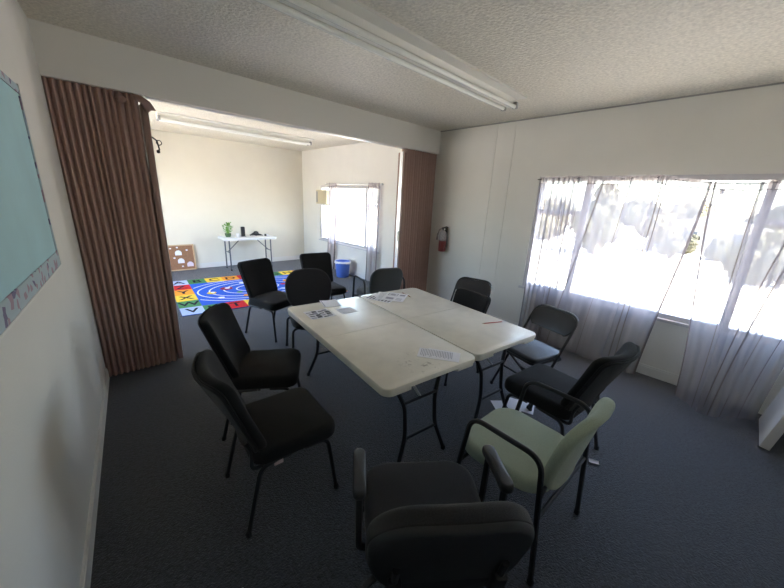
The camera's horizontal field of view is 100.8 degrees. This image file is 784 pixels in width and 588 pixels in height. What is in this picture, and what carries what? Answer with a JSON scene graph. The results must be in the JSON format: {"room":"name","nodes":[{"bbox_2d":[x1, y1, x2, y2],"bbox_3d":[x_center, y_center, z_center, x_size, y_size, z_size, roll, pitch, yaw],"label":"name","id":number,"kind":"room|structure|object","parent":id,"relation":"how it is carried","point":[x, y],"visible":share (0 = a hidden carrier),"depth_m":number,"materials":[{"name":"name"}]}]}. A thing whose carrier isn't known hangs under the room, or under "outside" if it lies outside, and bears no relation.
{"room":"classroom","nodes":[
{"label":"classroom","id":0,"kind":"room"},
{"bbox_2d":[0,0,105,587],"bbox_3d":[-2.521,-0.526,2.482,0.130,2.663,8.915,-10,21,-37],"label":"wall","id":1,"kind":"structure","parent":0,"point":[52,364],"depth_m":1.39,"materials":[{"name":"white paint"}]},
{"bbox_2d":[0,70,61,340],"bbox_3d":[-1.164,-0.312,0.872,0.020,0.878,2.107,-10,21,-37],"label":"bulletin board","id":2,"kind":"object","parent":1,"relation":"attached to","point":[29,253],"visible":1,"depth_m":1.32,"materials":[{"name":"teal paper"}]},
{"bbox_2d":[79,368,109,587],"bbox_3d":[-1.197,1.243,1.252,0.014,0.095,4.341,-10,21,-37],"label":"baseboard","id":3,"kind":"structure","parent":1,"relation":"attached to","point":[86,571],"depth_m":1.70,"materials":[{"name":"white paint"}]},
{"bbox_2d":[151,129,303,263],"bbox_3d":[-3.882,-1.913,6.978,4.600,2.663,0.120,-12,22,-41],"label":"wall","id":4,"kind":"structure","parent":0,"point":[205,183],"depth_m":7.11,"materials":[{"name":"beige paint"}]},
{"bbox_2d":[196,255,299,267],"bbox_3d":[-3.753,-0.702,7.421,3.830,0.106,0.014,-12,22,-41],"label":"baseboard","id":5,"kind":"structure","parent":4,"relation":"attached to","point":[284,258],"depth_m":7.50,"materials":[{"name":"white paint"}]},
{"bbox_2d":[28,18,440,154],"bbox_3d":[-0.873,-1.984,3.586,4.209,0.322,0.140,-12,22,-41],"label":"wall header","id":6,"kind":"structure","parent":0,"point":[64,54],"depth_m":2.80,"materials":[{"name":"white paint"}]},
{"bbox_2d":[41,76,182,376],"bbox_3d":[-2.254,-0.438,2.787,0.654,2.326,0.173,-12,22,-41],"label":"partition","id":7,"kind":"structure","parent":6,"relation":"in","point":[103,137],"depth_m":2.67,"materials":[{"name":"brown fabric"}]},
{"bbox_2d":[46,77,415,150],"bbox_3d":[-0.887,-1.830,3.637,4.209,0.004,0.050,-12,22,-41],"label":"trim","id":8,"kind":"structure","parent":6,"relation":"attached to","point":[46,77],"depth_m":3.22,"materials":[{"name":"silver metal"}]},
{"bbox_2d":[393,149,436,291],"bbox_3d":[0.333,-0.979,5.098,0.750,2.326,0.140,-12,22,-41],"label":"partition","id":9,"kind":"structure","parent":6,"relation":"in","point":[416,169],"depth_m":4.97,"materials":[{"name":"brown plastic"}]},
{"bbox_2d":[17,0,783,150],"bbox_3d":[-0.857,-2.209,3.499,5.200,0.160,9.277,-12,22,-41],"label":"ceiling","id":10,"kind":"structure","parent":0,"point":[566,56],"depth_m":2.23,"materials":[{"name":"white paint"}]},
{"bbox_2d":[155,111,313,145],"bbox_3d":[-2.447,-2.717,5.417,2.460,0.101,0.245,-12,22,-42],"label":"ceiling light","id":11,"kind":"object","parent":10,"relation":"attached to","point":[161,116],"visible":1,"depth_m":5.21,"materials":[{"name":"white metal"}]},
{"bbox_2d":[255,0,526,110],"bbox_3d":[0.224,-1.666,2.301,2.740,0.101,0.245,-12,22,-42],"label":"ceiling light","id":12,"kind":"object","parent":10,"relation":"attached to","point":[354,18],"visible":1,"depth_m":2.09,"materials":[{"name":"white metal"}]},
{"bbox_2d":[90,259,783,587],"bbox_3d":[-0.997,0.478,4.285,5.200,0.120,9.277,-12,22,-41],"label":"floor","id":13,"kind":"structure","parent":0,"point":[677,495],"depth_m":1.98,"materials":[{"name":"grey carpet"}]},
{"bbox_2d":[168,244,196,270],"bbox_3d":[-4.472,-0.732,6.630,0.780,0.529,0.088,-12,22,-41],"label":"cork board","id":14,"kind":"object","parent":13,"relation":"on","point":[188,256],"visible":0.59,"depth_m":6.73,"materials":[{"name":"brown wood"}]},
{"bbox_2d":[218,234,275,270],"bbox_3d":[-3.208,-0.941,7.276,1.120,0.700,0.500,-12,22,-41],"label":"folding table","id":15,"kind":"object","parent":13,"relation":"on","point":[233,237],"visible":0.87,"depth_m":7.05,"materials":[{"name":"white plastic"}]},
{"bbox_2d":[222,222,232,236],"bbox_3d":[-3.474,-1.374,6.881,0.226,0.324,0.256,-7,19,-30],"label":"leafy plant","id":16,"kind":"object","parent":15,"relation":"on","point":[227,234],"visible":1,"depth_m":6.87,"materials":[{"name":"green plant"}]},
{"bbox_2d":[240,227,245,236],"bbox_3d":[-3.265,-1.369,7.103,0.100,0.210,0.100,-12,22,-41],"label":"tower","id":17,"kind":"object","parent":15,"relation":"on","point":[242,228],"visible":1,"depth_m":7.08,"materials":[{"name":"black plastic"}]},
{"bbox_2d":[250,231,262,235],"bbox_3d":[-3.051,-1.361,7.287,0.272,0.102,0.150,-12,22,-41],"label":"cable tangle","id":18,"kind":"object","parent":15,"relation":"on","point":[255,233],"visible":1,"depth_m":7.26,"materials":[{"name":"black plastic"}]},
{"bbox_2d":[197,303,300,440],"bbox_3d":[-0.998,0.526,2.367,0.631,0.864,0.474,-1,17,-12],"label":"chair","id":19,"kind":"object","parent":13,"relation":"on","point":[274,369],"visible":0.88,"depth_m":2.24,"materials":[{"name":"black fabric"}]},
{"bbox_2d":[173,270,347,316],"bbox_3d":[-2.421,-0.129,5.868,2.553,0.012,2.040,-10,20,-37],"label":"rug","id":20,"kind":"object","parent":13,"relation":"on","point":[193,297],"visible":0.57,"depth_m":5.39,"materials":[{"name":"multicoloured carpet"}]},
{"bbox_2d":[237,258,290,342],"bbox_3d":[-1.485,0.040,3.942,0.631,0.864,0.474,11,18,25],"label":"chair","id":21,"kind":"object","parent":13,"relation":"on","point":[257,275],"visible":0.89,"depth_m":3.85,"materials":[{"name":"black fabric"}]},
{"bbox_2d":[191,349,338,538],"bbox_3d":[-0.681,0.714,1.781,0.631,0.864,0.474,-10,21,-37],"label":"chair","id":22,"kind":"object","parent":13,"relation":"on","point":[270,429],"visible":1,"depth_m":1.66,"materials":[{"name":"black fabric"}]},
{"bbox_2d":[285,268,331,347],"bbox_3d":[-0.853,0.202,3.503,0.556,0.862,0.644,-5,18,-24],"label":"chair","id":23,"kind":"object","parent":13,"relation":"on","point":[303,286],"visible":0.56,"depth_m":3.59,"materials":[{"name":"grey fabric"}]},
{"bbox_2d":[299,252,345,299],"bbox_3d":[-0.974,-0.110,4.544,0.474,0.864,0.631,-9,20,-36],"label":"chair","id":24,"kind":"object","parent":13,"relation":"on","point":[322,260],"visible":0.37,"depth_m":4.60,"materials":[{"name":"black fabric"}]},
{"bbox_2d":[334,259,350,277],"bbox_3d":[-1.057,-0.545,6.934,0.349,0.348,0.350,-12,22,-41],"label":"waste bin","id":25,"kind":"object","parent":13,"relation":"on","point":[342,265],"visible":1,"depth_m":6.83,"materials":[{"name":"blue plastic"}]},
{"bbox_2d":[352,267,404,296],"bbox_3d":[-0.176,0.002,4.364,0.595,0.830,0.590,-6,18,-27],"label":"armchair","id":26,"kind":"object","parent":13,"relation":"on","point":[382,279],"visible":0.59,"depth_m":4.09,"materials":[{"name":"grey fabric"}]},
{"bbox_2d":[288,297,474,461],"bbox_3d":[-0.203,0.595,2.582,0.740,0.690,1.530,-9,20,-35],"label":"folding table","id":27,"kind":"object","parent":13,"relation":"on","point":[381,347],"visible":0.86,"depth_m":2.20,"materials":[{"name":"beige plastic"}]},
{"bbox_2d":[303,308,335,319],"bbox_3d":[-0.611,0.167,2.732,0.215,0.005,0.200,-9,20,-35],"label":"print","id":28,"kind":"object","parent":27,"relation":"on","point":[322,313],"visible":1,"depth_m":2.73,"materials":[{"name":"white paper"}]},
{"bbox_2d":[319,299,340,306],"bbox_3d":[-0.575,0.085,3.009,0.155,0.011,0.190,-5,18,-25],"label":"booklet","id":29,"kind":"object","parent":27,"relation":"on","point":[326,303],"visible":1,"depth_m":3.00,"materials":[{"name":"white paper"}]},
{"bbox_2d":[336,307,356,313],"bbox_3d":[-0.400,0.144,2.855,0.145,0.002,0.135,-9,20,-35],"label":"paper slip","id":30,"kind":"object","parent":27,"relation":"on","point":[347,309],"visible":1,"depth_m":2.85,"materials":[{"name":"white paper"}]},
{"bbox_2d":[428,348,460,362],"bbox_3d":[0.334,0.398,2.119,0.215,0.001,0.135,7,17,15],"label":"paper sheet","id":31,"kind":"object","parent":27,"relation":"on","point":[457,355],"visible":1,"depth_m":2.10,"materials":[{"name":"white paper"}]},
{"bbox_2d":[417,347,454,361],"bbox_3d":[0.289,0.394,2.118,0.235,0.002,0.135,6,17,11],"label":"paper sheet","id":32,"kind":"object","parent":31,"relation":"on","point":[423,352],"visible":1,"depth_m":2.11,"materials":[{"name":"white paper"}]},
{"bbox_2d":[352,445,534,587],"bbox_3d":[0.142,0.912,1.253,0.594,0.862,0.644,1,16,-6],"label":"armchair","id":33,"kind":"object","parent":13,"relation":"on","point":[428,524],"visible":1,"depth_m":0.96,"materials":[{"name":"grey fabric"}]},
{"bbox_2d":[361,288,535,418],"bbox_3d":[0.393,0.494,3.032,0.740,0.690,1.530,-9,20,-35],"label":"folding table","id":34,"kind":"object","parent":13,"relation":"on","point":[461,326],"visible":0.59,"depth_m":2.63,"materials":[{"name":"beige plastic"}]},
{"bbox_2d":[365,293,391,302],"bbox_3d":[-0.104,0.039,3.267,0.280,0.002,0.210,11,18,26],"label":"paper sheet","id":35,"kind":"object","parent":34,"relation":"on","point":[373,296],"visible":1,"depth_m":3.23,"materials":[{"name":"white paper"}]},
{"bbox_2d":[375,292,387,299],"bbox_3d":[-0.051,0.022,3.326,0.210,0.002,0.280,5,16,5],"label":"paper sheet","id":36,"kind":"object","parent":34,"relation":"on","point":[380,295],"visible":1,"depth_m":3.34,"materials":[{"name":"white paper"}]},
{"bbox_2d":[382,292,408,301],"bbox_3d":[0.033,0.029,3.309,0.220,0.005,0.290,7,17,14],"label":"worksheet","id":37,"kind":"object","parent":36,"relation":"on","point":[390,296],"visible":1,"depth_m":3.30,"materials":[{"name":"white paper"}]},
{"bbox_2d":[444,288,490,385],"bbox_3d":[0.627,0.389,3.249,0.586,0.795,0.441,-9,20,-35],"label":"chair","id":38,"kind":"object","parent":13,"relation":"on","point":[480,302],"visible":0.23,"depth_m":3.26,"materials":[{"name":"black fabric"}]},
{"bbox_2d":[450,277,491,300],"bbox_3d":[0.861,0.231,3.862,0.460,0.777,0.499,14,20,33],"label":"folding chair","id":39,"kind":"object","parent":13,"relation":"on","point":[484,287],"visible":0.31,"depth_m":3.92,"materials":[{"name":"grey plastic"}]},
{"bbox_2d":[490,400,520,411],"bbox_3d":[0.972,0.959,2.773,0.210,0.001,0.160,2,16,-4],"label":"paper sheet","id":40,"kind":"object","parent":13,"relation":"on","point":[497,404],"visible":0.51,"depth_m":2.80,"materials":[{"name":"white paper"}]},
{"bbox_2d":[507,397,533,414],"bbox_3d":[1.107,0.959,2.788,0.210,0.001,0.160,11,18,26],"label":"paper sheet","id":41,"kind":"object","parent":13,"relation":"on","point":[512,402],"visible":0.71,"depth_m":2.78,"materials":[{"name":"white paper"}]},
{"bbox_2d":[490,304,577,408],"bbox_3d":[1.279,0.524,2.934,0.499,0.777,0.460,-6,18,-27],"label":"folding chair","id":42,"kind":"object","parent":13,"relation":"on","point":[564,323],"visible":0.66,"depth_m":2.85,"materials":[{"name":"black"}]},
{"bbox_2d":[456,381,614,586],"bbox_3d":[0.713,0.828,1.699,0.595,0.830,0.590,-11,21,-40],"label":"armchair","id":43,"kind":"object","parent":13,"relation":"on","point":[537,458],"visible":0.96,"depth_m":1.57,"materials":[{"name":"green fabric"}]},
{"bbox_2d":[502,342,639,449],"bbox_3d":[1.183,0.679,2.231,0.503,0.864,0.668,-9,20,-36],"label":"chair","id":44,"kind":"object","parent":13,"relation":"on","point":[601,372],"visible":0.94,"depth_m":2.05,"materials":[{"name":"black fabric"}]},
{"bbox_2d":[589,458,598,464],"bbox_3d":[1.372,1.142,2.201,0.060,0.013,0.035,8,17,17],"label":"paper scrap","id":45,"kind":"object","parent":13,"relation":"on","point":[590,460],"visible":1,"depth_m":2.21,"materials":[{"name":"white paper"}]},
{"bbox_2d":[759,387,783,450],"bbox_3d":[3.108,0.203,2.202,0.500,1.986,0.349,-12,22,-41],"label":"panel","id":46,"kind":"object","parent":13,"relation":"on","point":[771,422],"visible":1,"depth_m":2.44,"materials":[{"name":"white laminate"}]},
{"bbox_2d":[302,84,783,404],"bbox_3d":[0.683,-1.191,5.324,0.130,2.663,8.877,-12,22,-41],"label":"wall","id":47,"kind":"structure","parent":0,"point":[738,131],"depth_m":3.75,"materials":[{"name":"white paint"}]},
{"bbox_2d":[319,186,380,253],"bbox_3d":[-0.953,-1.674,7.017,0.131,1.264,2.260,-12,22,-41],"label":"window","id":48,"kind":"structure","parent":47,"relation":"in","point":[323,238],"depth_m":6.93,"materials":[{"name":"grey paint"}]},
{"bbox_2d":[316,190,328,203],"bbox_3d":[-1.603,-2.238,7.485,0.090,0.310,0.460,-12,22,-41],"label":"air conditioner","id":49,"kind":"object","parent":48,"relation":"attached to","point":[322,196],"visible":0.94,"depth_m":7.41,"materials":[{"name":"beige plastic"}]},
{"bbox_2d":[325,183,382,184],"bbox_3d":[-0.817,-2.239,6.612,0.078,0.040,1.994,-12,22,-41],"label":"curtain rod","id":50,"kind":"object","parent":47,"relation":"attached to","point":[325,183],"visible":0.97,"depth_m":6.50,"materials":[{"name":"silver metal"}]},
{"bbox_2d":[327,183,336,268],"bbox_3d":[-1.374,-1.521,7.344,0.103,1.897,0.330,-12,22,-41],"label":"sheer curtain","id":51,"kind":"object","parent":50,"relation":"hanging from","point":[331,246],"visible":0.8,"depth_m":7.30,"materials":[{"name":"fabric"}]},
{"bbox_2d":[365,183,379,280],"bbox_3d":[-0.390,-1.167,6.311,0.087,1.897,0.373,-9,20,-36],"label":"sheer curtain","id":52,"kind":"object","parent":50,"relation":"hanging from","point":[373,190],"visible":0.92,"depth_m":6.28,"materials":[{"name":"fabric"}]},
{"bbox_2d":[436,226,447,251],"bbox_3d":[0.775,-0.866,5.071,0.171,0.392,0.133,4,16,5],"label":"fire extinguisher","id":53,"kind":"object","parent":47,"relation":"attached to","point":[443,234],"visible":1,"depth_m":5.04,"materials":[{"name":"red metal"}]},
{"bbox_2d":[478,124,498,278],"bbox_3d":[1.311,-0.992,4.561,0.005,2.553,0.018,-12,22,-41],"label":"trim","id":54,"kind":"structure","parent":47,"relation":"attached to","point":[497,124],"depth_m":4.46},
{"bbox_2d":[488,121,516,313],"bbox_3d":[1.483,-0.930,4.382,0.005,2.553,0.018,-12,22,-41],"label":"trim","id":55,"kind":"structure","parent":47,"relation":"attached to","point":[516,121],"depth_m":4.33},
{"bbox_2d":[335,266,768,414],"bbox_3d":[0.566,0.046,5.636,0.014,0.106,8.677,-12,22,-41],"label":"baseboard","id":56,"kind":"structure","parent":47,"relation":"attached to","point":[750,404],"depth_m":3.31,"materials":[{"name":"white paint"}]},
{"bbox_2d":[441,82,783,131],"bbox_3d":[2.173,-1.923,3.369,0.010,0.012,4.286,-12,22,-41],"label":"trim","id":57,"kind":"structure","parent":47,"relation":"attached to","point":[779,82],"depth_m":3.13,"materials":[{"name":"grey"}]},
{"bbox_2d":[518,173,783,350],"bbox_3d":[2.607,-0.464,3.287,0.131,1.394,2.509,-12,22,-41],"label":"window","id":58,"kind":"structure","parent":47,"relation":"in","point":[770,341],"depth_m":3.09,"materials":[{"name":"grey paint"}]},
{"label":"outside","id":59,"kind":"structure","parent":0,"visible":0},
{"bbox_2d":[325,202,783,337],"bbox_3d":[18.692,-3.407,23.880,220.000,0.200,260.000,-12,22,-41],"label":"ground","id":60,"kind":"structure","parent":59,"point":[657,272],"depth_m":12.20,"materials":[{"name":"white"}]},
{"bbox_2d":[541,198,549,214],"bbox_3d":[25.632,-13.988,56.493,7.105,5.391,7.442,-12,22,-41],"label":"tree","id":61,"kind":"object","parent":60,"relation":"on","point":[545,199],"visible":0.06,"depth_m":53.76,"materials":[{"name":"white plant"}]},
{"bbox_2d":[537,198,571,239],"bbox_3d":[12.004,-5.685,24.663,4.035,3.181,2.738,-12,22,-41],"label":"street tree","id":62,"kind":"object","parent":60,"relation":"on","point":[553,202],"visible":0.78,"depth_m":23.69,"materials":[{"name":"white plant"}]},
{"bbox_2d":[569,184,627,254],"bbox_3d":[11.303,-4.022,17.637,2.809,3.882,2.671,-12,22,-41],"label":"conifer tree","id":63,"kind":"object","parent":60,"relation":"on","point":[601,229],"visible":0.84,"depth_m":16.98,"materials":[{"name":"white plant"}]},
{"bbox_2d":[614,197,659,226],"bbox_3d":[43.591,-13.709,56.637,9.085,6.265,8.848,-1,17,-14],"label":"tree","id":64,"kind":"object","parent":60,"relation":"on","point":[629,212],"visible":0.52,"depth_m":55.59,"materials":[{"name":"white plant"}]},
{"bbox_2d":[632,205,686,250],"bbox_3d":[17.083,-4.178,20.810,3.112,2.963,2.872,-12,22,-41],"label":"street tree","id":65,"kind":"object","parent":60,"relation":"on","point":[667,224],"visible":0.87,"depth_m":20.02,"materials":[{"name":"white plant"}]},
{"bbox_2d":[654,235,685,258],"bbox_3d":[15.339,-2.568,17.841,1.140,1.369,1.367,-7,19,-30],"label":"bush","id":66,"kind":"object","parent":60,"relation":"on","point":[672,245],"visible":0.98,"depth_m":17.59,"materials":[{"name":"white plant"}]},
{"bbox_2d":[678,234,699,253],"bbox_3d":[18.422,-3.086,20.334,1.185,1.397,1.213,-12,22,-41],"label":"bush","id":67,"kind":"object","parent":60,"relation":"on","point":[692,246],"visible":0.44,"depth_m":19.94,"materials":[{"name":"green plant"}]},
{"bbox_2d":[679,205,714,219],"bbox_3d":[27.580,-6.156,29.171,2.810,3.560,3.550,7,17,15],"label":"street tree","id":68,"kind":"object","parent":60,"relation":"on","point":[692,212],"visible":0.27,"depth_m":29.05,"materials":[{"name":"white plant"}]},
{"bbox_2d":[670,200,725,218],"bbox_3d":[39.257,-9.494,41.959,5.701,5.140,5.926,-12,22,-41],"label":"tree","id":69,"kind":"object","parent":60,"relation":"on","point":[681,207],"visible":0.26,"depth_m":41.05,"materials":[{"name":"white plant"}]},
{"bbox_2d":[702,238,733,261],"bbox_3d":[18.248,-2.366,18.083,1.721,1.532,1.323,-12,22,-41],"label":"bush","id":70,"kind":"object","parent":60,"relation":"on","point":[714,250],"visible":0.8,"depth_m":17.86,"materials":[{"name":"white plant"}]},
{"bbox_2d":[678,214,773,251],"bbox_3d":[23.094,-4.429,23.254,5.600,2.550,5.200,-13,23,-43],"label":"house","id":71,"kind":"structure","parent":60,"relation":"on","point":[719,225],"depth_m":21.19,"materials":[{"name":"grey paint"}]},
{"bbox_2d":[719,230,783,286],"bbox_3d":[13.703,-1.194,11.871,1.925,2.283,2.453,-12,22,-41],"label":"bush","id":72,"kind":"object","parent":60,"relation":"on","point":[769,245],"visible":0.73,"depth_m":11.65,"materials":[{"name":"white plant"}]},
{"bbox_2d":[744,204,783,233],"bbox_3d":[46.096,-7.948,38.123,4.690,5.579,7.670,-12,22,-41],"label":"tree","id":73,"kind":"object","parent":60,"relation":"on","point":[777,213],"visible":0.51,"depth_m":37.71,"materials":[{"name":"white plant"}]},
{"bbox_3d":[2.585,-1.054,3.015,0.009,0.068,2.500,-12,22,-41],"label":"cable","id":74,"kind":"object","parent":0,"visible":0},
{"bbox_2d":[518,174,712,374],"bbox_3d":[2.187,-0.260,3.562,0.154,1.979,1.510,-12,22,-41],"label":"sheer curtain","id":75,"kind":"object","parent":74,"relation":"hanging from","point":[648,179],"visible":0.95,"depth_m":3.35,"materials":[{"name":"fabric"}]},
{"bbox_2d":[674,179,783,418],"bbox_3d":[2.904,0.061,2.607,0.452,1.986,0.925,-12,22,-41],"label":"sheer curtain","id":76,"kind":"object","parent":74,"relation":"hanging from","point":[772,184],"visible":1,"depth_m":2.72,"materials":[{"name":"fabric"}]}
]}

